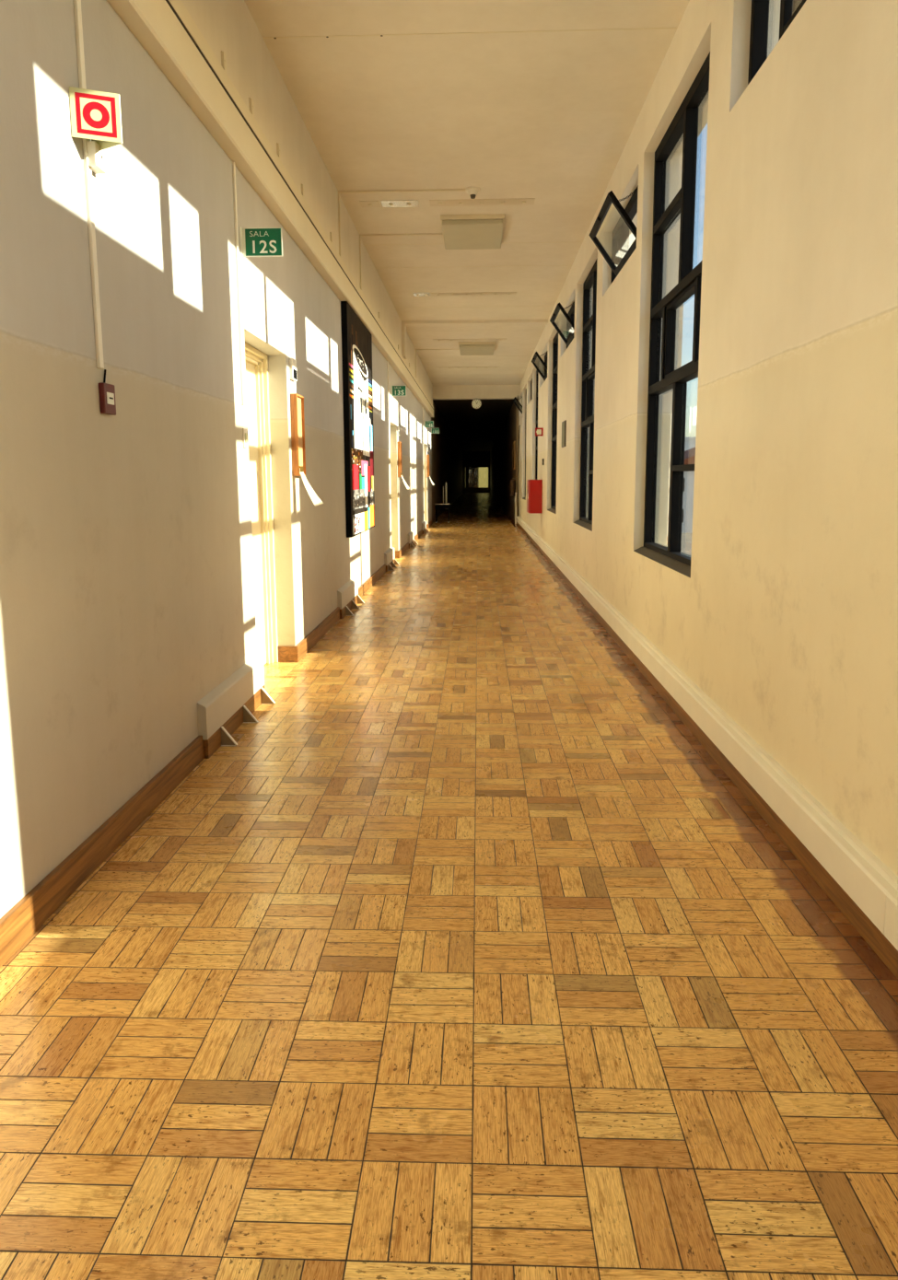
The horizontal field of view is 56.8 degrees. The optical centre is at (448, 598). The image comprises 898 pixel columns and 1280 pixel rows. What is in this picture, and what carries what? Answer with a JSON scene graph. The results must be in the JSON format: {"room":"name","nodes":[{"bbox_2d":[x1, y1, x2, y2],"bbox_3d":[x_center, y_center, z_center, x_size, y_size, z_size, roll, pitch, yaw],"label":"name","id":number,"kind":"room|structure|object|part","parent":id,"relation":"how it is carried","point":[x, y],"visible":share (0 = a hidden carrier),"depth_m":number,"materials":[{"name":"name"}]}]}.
{"room":"school corridor","nodes":[
{"label":"school corridor","id":0,"kind":"room"},
{"bbox_2d":[0,0,431,919],"bbox_3d":[-1.331,-1.923,8.513,0.345,4.267,35.300,0,8,2],"label":"wall","id":1,"kind":"structure","parent":0,"point":[127,578],"depth_m":3.51,"materials":[{"name":"paint"}]},
{"bbox_2d":[73,0,104,368],"bbox_3d":[-1.341,-1.595,3.085,0.014,1.438,0.042,0,8,2],"label":"duct","id":2,"kind":"object","parent":1,"relation":"attached to","point":[76,3],"visible":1,"depth_m":3.10,"materials":[{"name":"white plastic"}]},
{"bbox_2d":[69,86,122,150],"bbox_3d":[-1.271,-1.747,3.035,0.154,0.166,0.155,0,8,2],"label":"fire sign","id":3,"kind":"object","parent":1,"relation":"attached to","point":[95,115],"visible":1,"depth_m":2.99,"materials":[{"name":"plastic"}]},
{"bbox_2d":[74,92,116,138],"bbox_3d":[-1.270,-1.741,2.991,0.133,0.136,0.001,-3,9,-21],"label":"print","id":4,"kind":"object","parent":3,"relation":"attached to","point":[95,112],"depth_m":2.99},
{"bbox_2d":[86,140,106,174],"bbox_3d":[-1.324,-1.651,3.112,0.047,0.085,0.090,0,8,2],"label":"junction box","id":5,"kind":"object","parent":1,"relation":"attached to","point":[97,157],"visible":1,"depth_m":3.08,"materials":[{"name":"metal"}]},
{"bbox_2d":[98,369,116,415],"bbox_3d":[-1.331,-0.805,3.236,0.025,0.171,0.100,0,8,2],"label":"fire alarm","id":6,"kind":"object","parent":1,"relation":"attached to","point":[107,391],"visible":1,"depth_m":3.22,"materials":[{"name":"red plastic"}]},
{"bbox_2d":[0,520,432,967],"bbox_3d":[-1.214,0.124,8.807,0.178,0.128,35.300,0,8,2],"label":"baseboard","id":7,"kind":"structure","parent":1,"relation":"attached to","point":[29,913],"depth_m":3.21,"materials":[{"name":"brown wood"}]},
{"bbox_2d":[232,161,244,405],"bbox_3d":[-1.273,-1.893,5.027,0.014,1.410,0.032,0,8,2],"label":"duct","id":8,"kind":"object","parent":1,"relation":"attached to","point":[233,162],"visible":1,"depth_m":5.01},
{"bbox_2d":[242,428,247,448],"bbox_3d":[-1.267,-1.000,5.177,0.016,0.120,0.080,0,8,2],"label":"light switch","id":9,"kind":"object","parent":1,"relation":"attached to","point":[244,430],"visible":1,"depth_m":5.15,"materials":[{"name":"white plastic"}]},
{"bbox_2d":[239,226,282,257],"bbox_3d":[-1.151,-2.194,5.115,0.252,0.170,0.060,0,8,2],"label":"room sign","id":10,"kind":"object","parent":1,"relation":"attached to","point":[254,241],"visible":1,"depth_m":5.11,"materials":[{"name":"green plastic"}]},
{"bbox_2d":[244,342,278,664],"bbox_3d":[-1.452,-0.588,5.911,0.125,2.375,1.140,0,8,2],"label":"door","id":11,"kind":"structure","parent":1,"relation":"in","point":[256,362],"depth_m":6.34,"materials":[{"name":"beige paint"}]},
{"bbox_2d":[106,0,433,417],"bbox_3d":[-1.119,-3.190,8.321,0.093,0.207,35.300,0,8,2],"label":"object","id":12,"kind":"structure","parent":1,"relation":"attached to","point":[153,23],"depth_m":4.70,"materials":[{"name":"white paint"}]},
{"bbox_2d":[289,357,297,381],"bbox_3d":[-1.214,-1.786,6.481,0.031,0.160,0.150,0,8,2],"label":"fire alarm","id":13,"kind":"object","parent":1,"relation":"attached to","point":[293,375],"visible":1,"depth_m":6.42,"materials":[{"name":"white plastic"}]},
{"bbox_2d":[292,368,297,379],"bbox_3d":[-1.200,-1.751,6.486,0.004,0.072,0.120,0,8,2],"label":"grille","id":14,"kind":"object","parent":13,"relation":"attached to","point":[295,376],"depth_m":6.47,"materials":[{"name":"paint"}]},
{"bbox_2d":[289,393,305,476],"bbox_3d":[-1.198,-1.293,6.598,0.055,0.630,0.270,0,8,2],"label":"wooden holder","id":15,"kind":"object","parent":1,"relation":"attached to","point":[296,401],"visible":0.97,"depth_m":6.50,"materials":[{"name":"brown wood"}]},
{"bbox_3d":[-1.192,-1.293,6.598,0.006,0.602,0.242,0,8,2],"label":"door panel","id":16,"kind":"part","parent":15,"relation":"part of","materials":[{"name":"wood"}]},
{"bbox_2d":[299,465,323,506],"bbox_3d":[-1.089,-0.888,6.568,0.165,0.315,0.122,0,8,2],"label":"paper sheets","id":17,"kind":"object","parent":15,"relation":"hanging from","point":[314,497],"visible":1,"depth_m":6.57,"materials":[{"name":"white paper"}]},
{"bbox_2d":[165,0,433,408],"bbox_3d":[-1.119,-3.363,8.295,0.095,0.103,35.300,0,8,2],"label":"trim","id":18,"kind":"structure","parent":1,"relation":"attached to","point":[178,5],"depth_m":5.22,"materials":[{"name":"white paint"}]},
{"bbox_2d":[340,301,374,537],"bbox_3d":[-1.073,-2.073,10.024,0.064,2.525,2.090,0,8,2],"label":"notice board","id":19,"kind":"object","parent":1,"relation":"attached to","point":[356,340],"visible":1,"depth_m":9.62,"materials":[{"name":"black paint"}]},
{"bbox_2d":[387,360,389,450],"bbox_3d":[-0.979,-3.121,13.453,0.014,1.410,0.038,0,8,2],"label":"duct","id":20,"kind":"object","parent":1,"relation":"attached to","point":[388,361],"visible":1,"depth_m":13.45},
{"bbox_2d":[390,385,406,395],"bbox_3d":[-0.845,-3.472,13.882,0.252,0.170,0.060,0,8,2],"label":"room sign","id":21,"kind":"object","parent":1,"relation":"attached to","point":[395,390],"visible":1,"depth_m":13.88,"materials":[{"name":"green plastic"}]},
{"bbox_2d":[396,426,399,435],"bbox_3d":[-0.915,-3.035,15.045,0.031,0.160,0.150,0,8,2],"label":"fire alarm","id":22,"kind":"object","parent":1,"relation":"attached to","point":[398,427],"visible":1,"depth_m":14.98,"materials":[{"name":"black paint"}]},
{"bbox_2d":[396,441,402,477],"bbox_3d":[-0.899,-2.542,15.162,0.055,0.630,0.270,0,8,2],"label":"wooden holder","id":23,"kind":"object","parent":1,"relation":"attached to","point":[399,443],"visible":0.9,"depth_m":15.04,"materials":[{"name":"orange wood"}]},
{"bbox_2d":[400,472,409,489],"bbox_3d":[-0.790,-2.136,15.133,0.165,0.315,0.122,0,8,2],"label":"paper sheets","id":24,"kind":"object","parent":23,"relation":"hanging from","point":[405,483],"visible":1,"depth_m":15.13,"materials":[{"name":"white paper"}]},
{"bbox_2d":[422,406,423,445],"bbox_3d":[-0.679,-4.372,22.037,0.014,1.410,0.038,0,8,2],"label":"duct","id":25,"kind":"object","parent":1,"relation":"attached to","point":[423,406],"visible":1,"depth_m":21.99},
{"bbox_2d":[426,454,429,477],"bbox_3d":[-0.600,-3.790,23.726,0.055,0.630,0.270,0,8,2],"label":"wooden holder","id":26,"kind":"object","parent":1,"relation":"attached to","point":[427,456],"visible":1,"depth_m":23.62,"materials":[{"name":"orange wood"}]},
{"bbox_2d":[424,420,433,427],"bbox_3d":[-0.541,-4.741,22.585,0.252,0.170,0.060,0,8,2],"label":"room sign","id":27,"kind":"object","parent":1,"relation":"attached to","point":[427,424],"visible":1,"depth_m":22.58,"materials":[{"name":"green plastic"}]},
{"bbox_2d":[430,428,439,433],"bbox_3d":[-0.432,-5.195,25.700,0.252,0.170,0.060,0,8,2],"label":"room sign","id":28,"kind":"object","parent":1,"relation":"attached to","point":[433,430],"visible":1,"depth_m":25.70,"materials":[{"name":"green plastic"}]},
{"bbox_2d":[432,384,519,399],"bbox_3d":[0.801,-6.528,25.791,3.400,0.655,0.350,0,8,2],"label":"beam","id":29,"kind":"structure","parent":1,"relation":"attached to","point":[450,391],"depth_m":25.64,"materials":[{"name":"paint"}]},
{"bbox_2d":[471,398,481,408],"bbox_3d":[0.852,-6.089,25.672,0.310,0.455,0.149,0,8,2],"label":"wall clock","id":30,"kind":"object","parent":29,"relation":"attached to","point":[476,403],"visible":1,"depth_m":25.61,"materials":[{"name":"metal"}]},
{"bbox_2d":[181,0,432,404],"bbox_3d":[-1.135,-3.724,8.243,0.065,0.627,35.300,0,8,2],"label":"wall","id":31,"kind":"structure","parent":0,"point":[228,27],"depth_m":6.05,"materials":[{"name":"paint"}]},
{"bbox_2d":[221,50,226,72],"bbox_3d":[-1.223,-2.917,4.522,0.019,0.102,0.044,0,8,2],"label":"clip","id":32,"kind":"object","parent":31,"relation":"attached to","point":[223,55],"visible":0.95,"depth_m":4.50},
{"bbox_2d":[248,97,254,116],"bbox_3d":[-1.204,-2.998,5.075,0.019,0.102,0.044,0,8,2],"label":"clip","id":33,"kind":"object","parent":31,"relation":"attached to","point":[251,105],"visible":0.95,"depth_m":5.06,"materials":[{"name":"white plastic"}]},
{"bbox_2d":[276,142,280,160],"bbox_3d":[-1.180,-3.097,5.758,0.019,0.102,0.044,0,8,2],"label":"clip","id":34,"kind":"object","parent":31,"relation":"attached to","point":[277,145],"visible":0.95,"depth_m":5.74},
{"bbox_2d":[301,183,303,197],"bbox_3d":[-1.153,-3.212,6.549,0.019,0.102,0.044,0,8,2],"label":"clip","id":35,"kind":"object","parent":31,"relation":"attached to","point":[302,185],"visible":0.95,"depth_m":6.53,"materials":[{"name":"white plastic"}]},
{"bbox_2d":[329,232,332,243],"bbox_3d":[-1.108,-3.400,7.835,0.019,0.102,0.044,0,8,2],"label":"clip","id":36,"kind":"object","parent":31,"relation":"attached to","point":[331,233],"visible":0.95,"depth_m":7.82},
{"bbox_2d":[430,400,462,522],"bbox_3d":[0.199,-8.182,52.544,0.330,3.950,53.700,0,8,2],"label":"wall","id":37,"kind":"structure","parent":0,"point":[446,452],"depth_m":36.35,"materials":[{"name":"black paint"}]},
{"bbox_2d":[0,492,897,1279],"bbox_3d":[1.134,-3.584,35.335,3.400,0.200,89.600,0,8,2],"label":"floor","id":38,"kind":"structure","parent":0,"point":[467,958],"depth_m":2.34,"materials":[{"name":"brown wood"}]},
{"bbox_2d":[197,654,275,758],"bbox_3d":[-1.217,0.605,4.898,0.136,0.304,1.170,0,8,2],"label":"heater","id":39,"kind":"object","parent":38,"relation":"on","point":[231,704],"visible":1,"depth_m":4.74,"materials":[{"name":"paint"}]},
{"bbox_2d":[337,577,364,618],"bbox_3d":[-1.067,-0.020,9.181,0.136,0.304,1.170,0,8,2],"label":"box","id":40,"kind":"object","parent":38,"relation":"on","point":[348,598],"visible":1,"depth_m":9.05,"materials":[{"name":"paint"}]},
{"bbox_2d":[384,546,399,571],"bbox_3d":[-0.918,-0.644,13.463,0.136,0.304,1.170,0,8,2],"label":"box","id":41,"kind":"object","parent":38,"relation":"on","point":[389,561],"visible":0.99,"depth_m":13.32,"materials":[{"name":"paint"}]},
{"bbox_2d":[407,530,417,548],"bbox_3d":[-0.768,-1.268,17.745,0.136,0.304,1.170,0,8,2],"label":"box","id":42,"kind":"object","parent":38,"relation":"on","point":[411,535],"visible":1,"depth_m":17.54,"materials":[{"name":"paint"}]},
{"bbox_2d":[421,520,429,534],"bbox_3d":[-0.619,-1.893,22.027,0.136,0.304,1.170,0,8,2],"label":"box","id":43,"kind":"object","parent":38,"relation":"on","point":[425,530],"visible":1,"depth_m":21.74,"materials":[{"name":"paint"}]},
{"bbox_2d":[434,503,450,523],"bbox_3d":[-0.211,-2.803,27.204,0.500,0.610,0.400,0,8,2],"label":"side table","id":44,"kind":"object","parent":38,"relation":"on","point":[437,506],"visible":1,"depth_m":27.00,"materials":[{"name":"wood"}]},
{"bbox_2d":[514,492,516,523],"bbox_3d":[2.091,-2.828,26.007,0.075,0.982,0.060,0,8,2],"label":"pipe","id":45,"kind":"object","parent":38,"relation":"on","point":[515,493],"visible":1,"depth_m":25.99,"materials":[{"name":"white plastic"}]},
{"bbox_2d":[244,0,689,385],"bbox_3d":[0.179,-4.137,7.986,3.400,0.250,35.600,0,8,2],"label":"ceiling","id":46,"kind":"structure","parent":0,"point":[550,118],"depth_m":6.66,"materials":[{"name":"paint"}]},
{"bbox_2d":[359,232,442,290],"bbox_3d":[-0.561,-3.946,9.748,0.978,0.627,0.030,0,8,2],"label":"duct","id":47,"kind":"object","parent":46,"relation":"attached to","point":[428,234],"visible":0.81,"depth_m":9.70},
{"bbox_2d":[337,188,465,257],"bbox_3d":[-0.452,-3.732,8.269,1.300,0.627,0.030,0,8,2],"label":"duct","id":48,"kind":"object","parent":46,"relation":"attached to","point":[442,190],"visible":0.9,"depth_m":8.22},
{"bbox_2d":[415,349,459,377],"bbox_3d":[-0.258,-5.211,18.421,0.978,0.627,0.030,0,8,2],"label":"duct","id":49,"kind":"object","parent":46,"relation":"attached to","point":[415,349],"visible":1,"depth_m":18.37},
{"bbox_2d":[359,197,535,207],"bbox_3d":[-0.020,-4.091,8.601,1.800,0.016,0.190,0,8,2],"label":"ceiling strip","id":50,"kind":"object","parent":46,"relation":"attached to","point":[522,201],"visible":1,"depth_m":8.59,"materials":[{"name":"paint"}]},
{"bbox_3d":[-0.819,-4.096,8.628,0.200,0.005,0.190,0,8,2],"label":"strip plate","id":51,"kind":"part","parent":50,"relation":"part of","materials":[{"name":"paint"}]},
{"bbox_3d":[-0.510,-4.096,8.617,0.380,0.005,0.190,0,8,2],"label":"strip plate","id":52,"kind":"part","parent":50,"relation":"part of","materials":[{"name":"metal"}]},
{"bbox_3d":[0.340,-4.096,8.588,1.080,0.005,0.190,0,8,2],"label":"strip plate","id":53,"kind":"part","parent":50,"relation":"part of","materials":[{"name":"paint"}]},
{"bbox_2d":[413,291,516,296],"bbox_3d":[0.250,-4.715,12.879,1.600,0.016,0.190,0,8,2],"label":"ceiling strip","id":54,"kind":"object","parent":46,"relation":"attached to","point":[482,293],"visible":1,"depth_m":12.86,"materials":[{"name":"metal"}]},
{"bbox_3d":[-0.420,-4.721,12.902,0.260,0.005,0.190,0,8,2],"label":"strip plate","id":55,"kind":"part","parent":54,"relation":"part of","materials":[{"name":"metal"}]},
{"bbox_3d":[0.390,-4.721,12.873,1.320,0.005,0.190,0,8,2],"label":"strip plate","id":56,"kind":"part","parent":54,"relation":"part of","materials":[{"name":"paint"}]},
{"bbox_2d":[435,366,500,368],"bbox_3d":[0.489,-5.965,21.455,1.680,0.016,0.190,0,8,2],"label":"ceiling strip","id":57,"kind":"object","parent":46,"relation":"attached to","point":[454,366],"visible":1,"depth_m":21.38,"materials":[{"name":"paint"}]},
{"bbox_2d":[432,338,507,340],"bbox_3d":[0.434,-5.340,17.160,1.530,0.016,0.190,0,8,2],"label":"ceiling strip","id":58,"kind":"object","parent":46,"relation":"attached to","point":[435,339],"visible":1,"depth_m":17.14,"materials":[{"name":"paint"}]},
{"bbox_2d":[262,27,677,374],"bbox_3d":[0.431,-4.906,14.130,2.655,0.004,17.832,0,8,2],"label":"trim","id":59,"kind":"structure","parent":46,"relation":"attached to","point":[650,28],"depth_m":5.33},
{"bbox_2d":[440,214,504,249],"bbox_3d":[0.272,-4.182,9.508,0.700,0.100,1.030,0,8,2],"label":"ceiling light","id":60,"kind":"object","parent":46,"relation":"attached to","point":[459,231],"visible":1,"depth_m":9.27,"materials":[{"name":"white plastic"}]},
{"bbox_2d":[465,186,480,198],"bbox_3d":[0.236,-4.000,8.206,0.150,0.085,0.150,0,8,2],"label":"smoke detector","id":61,"kind":"object","parent":46,"relation":"attached to","point":[472,192],"visible":1,"depth_m":8.17,"materials":[{"name":"white plastic"}]},
{"bbox_2d":[401,319,547,359],"bbox_3d":[0.469,-4.748,15.217,2.653,0.627,0.300,0,8,2],"label":"trim","id":62,"kind":"structure","parent":46,"relation":"attached to","point":[484,322],"depth_m":15.08,"materials":[{"name":"paint"}]},
{"bbox_2d":[458,341,495,355],"bbox_3d":[0.606,-5.429,18.061,0.770,0.100,1.230,0,8,2],"label":"ceiling light","id":63,"kind":"object","parent":46,"relation":"attached to","point":[466,348],"visible":1,"depth_m":17.69,"materials":[{"name":"white plastic"}]},
{"bbox_2d":[432,399,512,451],"bbox_3d":[1.734,-10.332,52.506,3.400,0.300,53.650,0,8,2],"label":"ceiling","id":64,"kind":"structure","parent":0,"point":[473,429],"depth_m":36.68,"materials":[{"name":"black paint"}]},
{"bbox_2d":[462,450,490,492],"bbox_3d":[2.630,-12.072,79.169,2.670,3.950,0.250,0,8,2],"label":"wall","id":65,"kind":"structure","parent":0,"point":[470,459],"depth_m":78.93,"materials":[{"name":"black paint"}]},
{"bbox_2d":[465,466,488,488],"bbox_3d":[2.643,-11.554,79.259,2.250,2.000,0.120,0,8,2],"label":"window","id":66,"kind":"structure","parent":65,"relation":"in","point":[471,473],"depth_m":79.28,"materials":[{"name":"glass"}]},
{"bbox_2d":[465,467,477,487],"bbox_3d":[2.170,-11.560,79.315,1.200,1.900,0.040,0,8,2],"label":"curtain","id":67,"kind":"object","parent":66,"relation":"hanging from","point":[471,473],"depth_m":79.28,"materials":[{"name":"black fabric"}]},
{"bbox_2d":[490,395,519,522],"bbox_3d":[3.232,-8.182,52.438,0.400,3.950,53.700,0,8,2],"label":"wall","id":68,"kind":"structure","parent":0,"point":[502,471],"depth_m":35.51,"materials":[{"name":"paint"}]},
{"bbox_2d":[510,477,515,496],"bbox_3d":[2.035,-3.551,26.460,0.195,0.562,0.349,0,8,2],"label":"box","id":69,"kind":"object","parent":68,"relation":"hanging from","point":[512,482],"visible":0.94,"depth_m":26.36,"materials":[{"name":"wood"}]},
{"bbox_2d":[512,441,515,469],"bbox_3d":[2.138,-4.701,27.351,0.035,0.900,1.200,0,8,2],"label":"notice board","id":70,"kind":"object","parent":68,"relation":"attached to","point":[514,442],"visible":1,"depth_m":26.80,"materials":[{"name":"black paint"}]},
{"bbox_2d":[518,0,897,876],"bbox_3d":[1.727,-1.923,8.406,0.335,4.267,35.300,0,8,2],"label":"wall","id":71,"kind":"structure","parent":0,"point":[785,616],"depth_m":3.61,"materials":[{"name":"paint"}]},
{"bbox_2d":[512,396,522,414],"bbox_3d":[2.094,-5.750,24.641,0.384,0.633,1.840,0,8,2],"label":"window","id":72,"kind":"structure","parent":71,"relation":"in","point":[516,401],"depth_m":24.42,"materials":[{"name":"black paint"}]},
{"bbox_3d":[2.056,-5.678,24.437,0.005,0.368,1.083,-35,6,6],"label":"glass","id":73,"kind":"part","parent":72,"relation":"part of","materials":[{"name":"glass"}]},
{"bbox_2d":[517,425,520,516],"bbox_3d":[2.134,-3.890,25.422,0.040,2.757,0.374,-1,8,-3],"label":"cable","id":74,"kind":"object","parent":71,"relation":"attached to","point":[519,425],"visible":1,"depth_m":25.56,"materials":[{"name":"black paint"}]},
{"bbox_2d":[523,388,526,500],"bbox_3d":[2.142,-4.258,22.764,0.158,3.045,1.840,0,8,2],"label":"window","id":75,"kind":"structure","parent":71,"relation":"in","point":[526,389],"depth_m":23.61,"materials":[{"name":"black paint"}]},
{"bbox_3d":[2.181,-4.258,22.762,0.080,3.045,1.840,0,8,2],"label":"frame","id":76,"kind":"part","parent":75,"relation":"part of","materials":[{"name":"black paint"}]},
{"bbox_2d":[530,378,532,400],"bbox_3d":[2.071,-5.125,20.355,0.131,0.633,1.840,0,8,2],"label":"window","id":77,"kind":"structure","parent":71,"relation":"in","point":[531,378],"depth_m":20.55,"materials":[{"name":"black paint"}]},
{"bbox_2d":[526,479,542,513],"bbox_3d":[1.711,-2.053,16.679,0.275,0.660,0.600,0,8,2],"label":"cabinet","id":78,"kind":"object","parent":71,"relation":"attached to","point":[534,487],"visible":1,"depth_m":16.39,"materials":[{"name":"metal"}]},
{"bbox_3d":[1.594,-2.053,16.683,0.015,0.640,0.580,0,8,2],"label":"door","id":79,"kind":"part","parent":78,"relation":"part of","materials":[{"name":"red metal"}]},
{"bbox_2d":[535,366,538,479],"bbox_3d":[1.992,-3.634,18.482,0.158,3.045,1.840,0,8,2],"label":"window","id":80,"kind":"structure","parent":71,"relation":"in","point":[537,372],"depth_m":19.25,"materials":[{"name":"black paint"}]},
{"bbox_2d":[531,350,546,380],"bbox_3d":[1.795,-4.501,16.077,0.384,0.633,1.840,0,8,2],"label":"window","id":81,"kind":"structure","parent":71,"relation":"in","point":[536,354],"depth_m":16.35,"materials":[{"name":"black paint"}]},
{"bbox_3d":[1.950,-4.501,16.071,0.074,0.633,1.840,0,8,2],"label":"frame","id":82,"kind":"part","parent":81,"relation":"part of","materials":[{"name":"black paint"}]},
{"bbox_2d":[535,427,543,436],"bbox_3d":[1.752,-3.240,16.150,0.154,0.160,0.008,0,8,2],"label":"sign","id":83,"kind":"object","parent":71,"relation":"attached to","point":[539,432],"visible":1,"depth_m":16.15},
{"bbox_2d":[546,332,558,513],"bbox_3d":[1.843,-3.009,14.199,0.158,3.045,1.840,0,8,2],"label":"window","id":84,"kind":"structure","parent":71,"relation":"in","point":[552,509],"depth_m":14.93,"materials":[{"name":"black paint"}]},
{"bbox_3d":[1.815,-1.522,14.417,0.088,0.040,1.838,0,8,2],"label":"sill","id":85,"kind":"part","parent":84,"relation":"part of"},
{"bbox_3d":[1.882,-3.009,14.198,0.080,3.045,1.840,0,8,2],"label":"frame","id":86,"kind":"part","parent":84,"relation":"part of","materials":[{"name":"black paint"}]},
{"bbox_3d":[1.918,-2.218,14.785,0.005,1.160,0.805,0,8,2],"label":"pane","id":87,"kind":"part","parent":84,"relation":"part of","materials":[{"name":"clear glass"}]},
{"bbox_3d":[1.887,-3.041,14.173,0.068,0.515,0.850,0,8,2],"label":"sash","id":88,"kind":"part","parent":84,"relation":"part of","materials":[{"name":"black paint"}]},
{"bbox_3d":[1.909,-3.701,14.539,0.005,0.555,0.865,0,8,2],"label":"pane","id":89,"kind":"part","parent":84,"relation":"part of","materials":[{"name":"clear glass"}]},
{"bbox_3d":[1.906,-4.265,14.457,0.005,0.465,0.865,0,8,2],"label":"pane","id":90,"kind":"part","parent":84,"relation":"part of","materials":[{"name":"clear glass"}]},
{"bbox_2d":[549,301,574,348],"bbox_3d":[1.646,-3.877,11.795,0.384,0.633,1.840,0,8,2],"label":"window","id":91,"kind":"structure","parent":71,"relation":"in","point":[570,316],"depth_m":12.01,"materials":[{"name":"black paint"}]},
{"bbox_3d":[1.800,-3.877,11.789,0.074,0.633,1.840,0,8,2],"label":"frame","id":92,"kind":"part","parent":91,"relation":"part of","materials":[{"name":"black paint"}]},
{"bbox_2d":[561,419,566,447],"bbox_3d":[1.680,-2.405,12.155,0.021,0.370,0.450,0,8,2],"label":"framed notice","id":93,"kind":"object","parent":71,"relation":"attached to","point":[564,424],"visible":1,"depth_m":12.01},
{"bbox_2d":[573,257,597,531],"bbox_3d":[1.693,-2.385,9.917,0.158,3.045,1.840,0,8,2],"label":"window","id":94,"kind":"structure","parent":71,"relation":"in","point":[588,323],"depth_m":10.33,"materials":[{"name":"black paint"}]},
{"bbox_3d":[1.666,-0.898,10.135,0.088,0.040,1.838,0,8,2],"label":"sill","id":95,"kind":"part","parent":94,"relation":"part of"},
{"bbox_3d":[1.737,-2.417,9.891,0.068,0.515,0.850,0,8,2],"label":"sash","id":96,"kind":"part","parent":94,"relation":"part of","materials":[{"name":"black paint"}]},
{"bbox_2d":[588,185,638,284],"bbox_3d":[1.496,-3.252,7.512,0.384,0.633,1.840,0,8,2],"label":"window","id":97,"kind":"structure","parent":71,"relation":"in","point":[621,231],"depth_m":7.60,"materials":[{"name":"black paint"}]},
{"bbox_3d":[1.651,-3.252,7.507,0.074,0.633,1.840,0,8,2],"label":"frame","id":98,"kind":"part","parent":97,"relation":"part of","materials":[{"name":"black paint"}]},
{"bbox_3d":[1.468,-3.293,6.697,0.231,0.179,0.017,1,8,6],"label":"chain","id":99,"kind":"part","parent":97,"relation":"part of","materials":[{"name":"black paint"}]},
{"bbox_2d":[633,51,709,578],"bbox_3d":[1.544,-1.761,5.635,0.158,3.045,1.840,0,8,2],"label":"window","id":100,"kind":"structure","parent":71,"relation":"in","point":[685,121],"depth_m":5.80,"materials":[{"name":"black paint"}]},
{"bbox_3d":[1.516,-0.274,5.853,0.088,0.040,1.838,0,8,2],"label":"sill","id":101,"kind":"part","parent":100,"relation":"part of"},
{"bbox_3d":[1.588,-1.792,5.609,0.068,0.515,0.850,0,8,2],"label":"sash","id":102,"kind":"part","parent":100,"relation":"part of","materials":[{"name":"black paint"}]},
{"bbox_2d":[516,515,897,950],"bbox_3d":[1.543,0.019,8.696,0.052,0.164,35.300,0,8,2],"label":"trim","id":103,"kind":"structure","parent":71,"relation":"attached to","point":[873,887],"depth_m":3.41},
{"bbox_2d":[516,521,897,978],"bbox_3d":[1.547,0.144,8.714,0.047,0.088,35.300,0,8,2],"label":"baseboard","id":104,"kind":"structure","parent":71,"relation":"attached to","point":[867,930],"depth_m":3.40,"materials":[{"name":"brown wood"}]},
{"bbox_2d":[747,0,806,84],"bbox_3d":[1.473,-2.628,3.226,0.131,0.633,1.840,0,8,2],"label":"window","id":105,"kind":"structure","parent":71,"relation":"in","point":[789,9],"depth_m":4.08,"materials":[{"name":"black paint"}]},
{"bbox_3d":[1.502,-2.628,3.225,0.074,0.633,1.840,0,8,2],"label":"frame","id":106,"kind":"part","parent":105,"relation":"part of","materials":[{"name":"black paint"}]},
{"bbox_3d":[1.428,-2.580,3.018,0.056,0.512,1.183,0,8,2],"label":"sash","id":107,"kind":"part","parent":105,"relation":"part of","materials":[{"name":"black paint"}]},
{"label":"outside","id":108,"kind":"structure","parent":0,"visible":0},
{"bbox_2d":[680,533,692,556],"bbox_3d":[47.418,-4.551,68.463,210.000,0.300,380.000,0,8,2],"label":"ground","id":109,"kind":"structure","parent":108,"point":[686,538],"depth_m":67.91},
{"bbox_2d":[478,466,488,487],"bbox_3d":[2.945,-11.838,84.323,16.000,10.000,0.400,0,8,2],"label":"wall","id":110,"kind":"structure","parent":109,"relation":"on","point":[482,471],"depth_m":84.05,"materials":[{"name":"yellow paint"}]},
{"bbox_2d":[681,447,695,533],"bbox_3d":[29.027,-11.945,86.228,17.000,9.400,13.000,0,8,2],"label":"building","id":111,"kind":"structure","parent":109,"relation":"on","point":[690,454],"depth_m":80.75,"materials":[{"name":"white tile"}]},
{"bbox_2d":[684,436,695,451],"bbox_3d":[45.154,-22.121,146.874,18.400,11.900,18.400,0,8,2],"label":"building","id":112,"kind":"structure","parent":109,"relation":"on","point":[690,441],"depth_m":137.42,"materials":[{"name":"white"}]}
]}

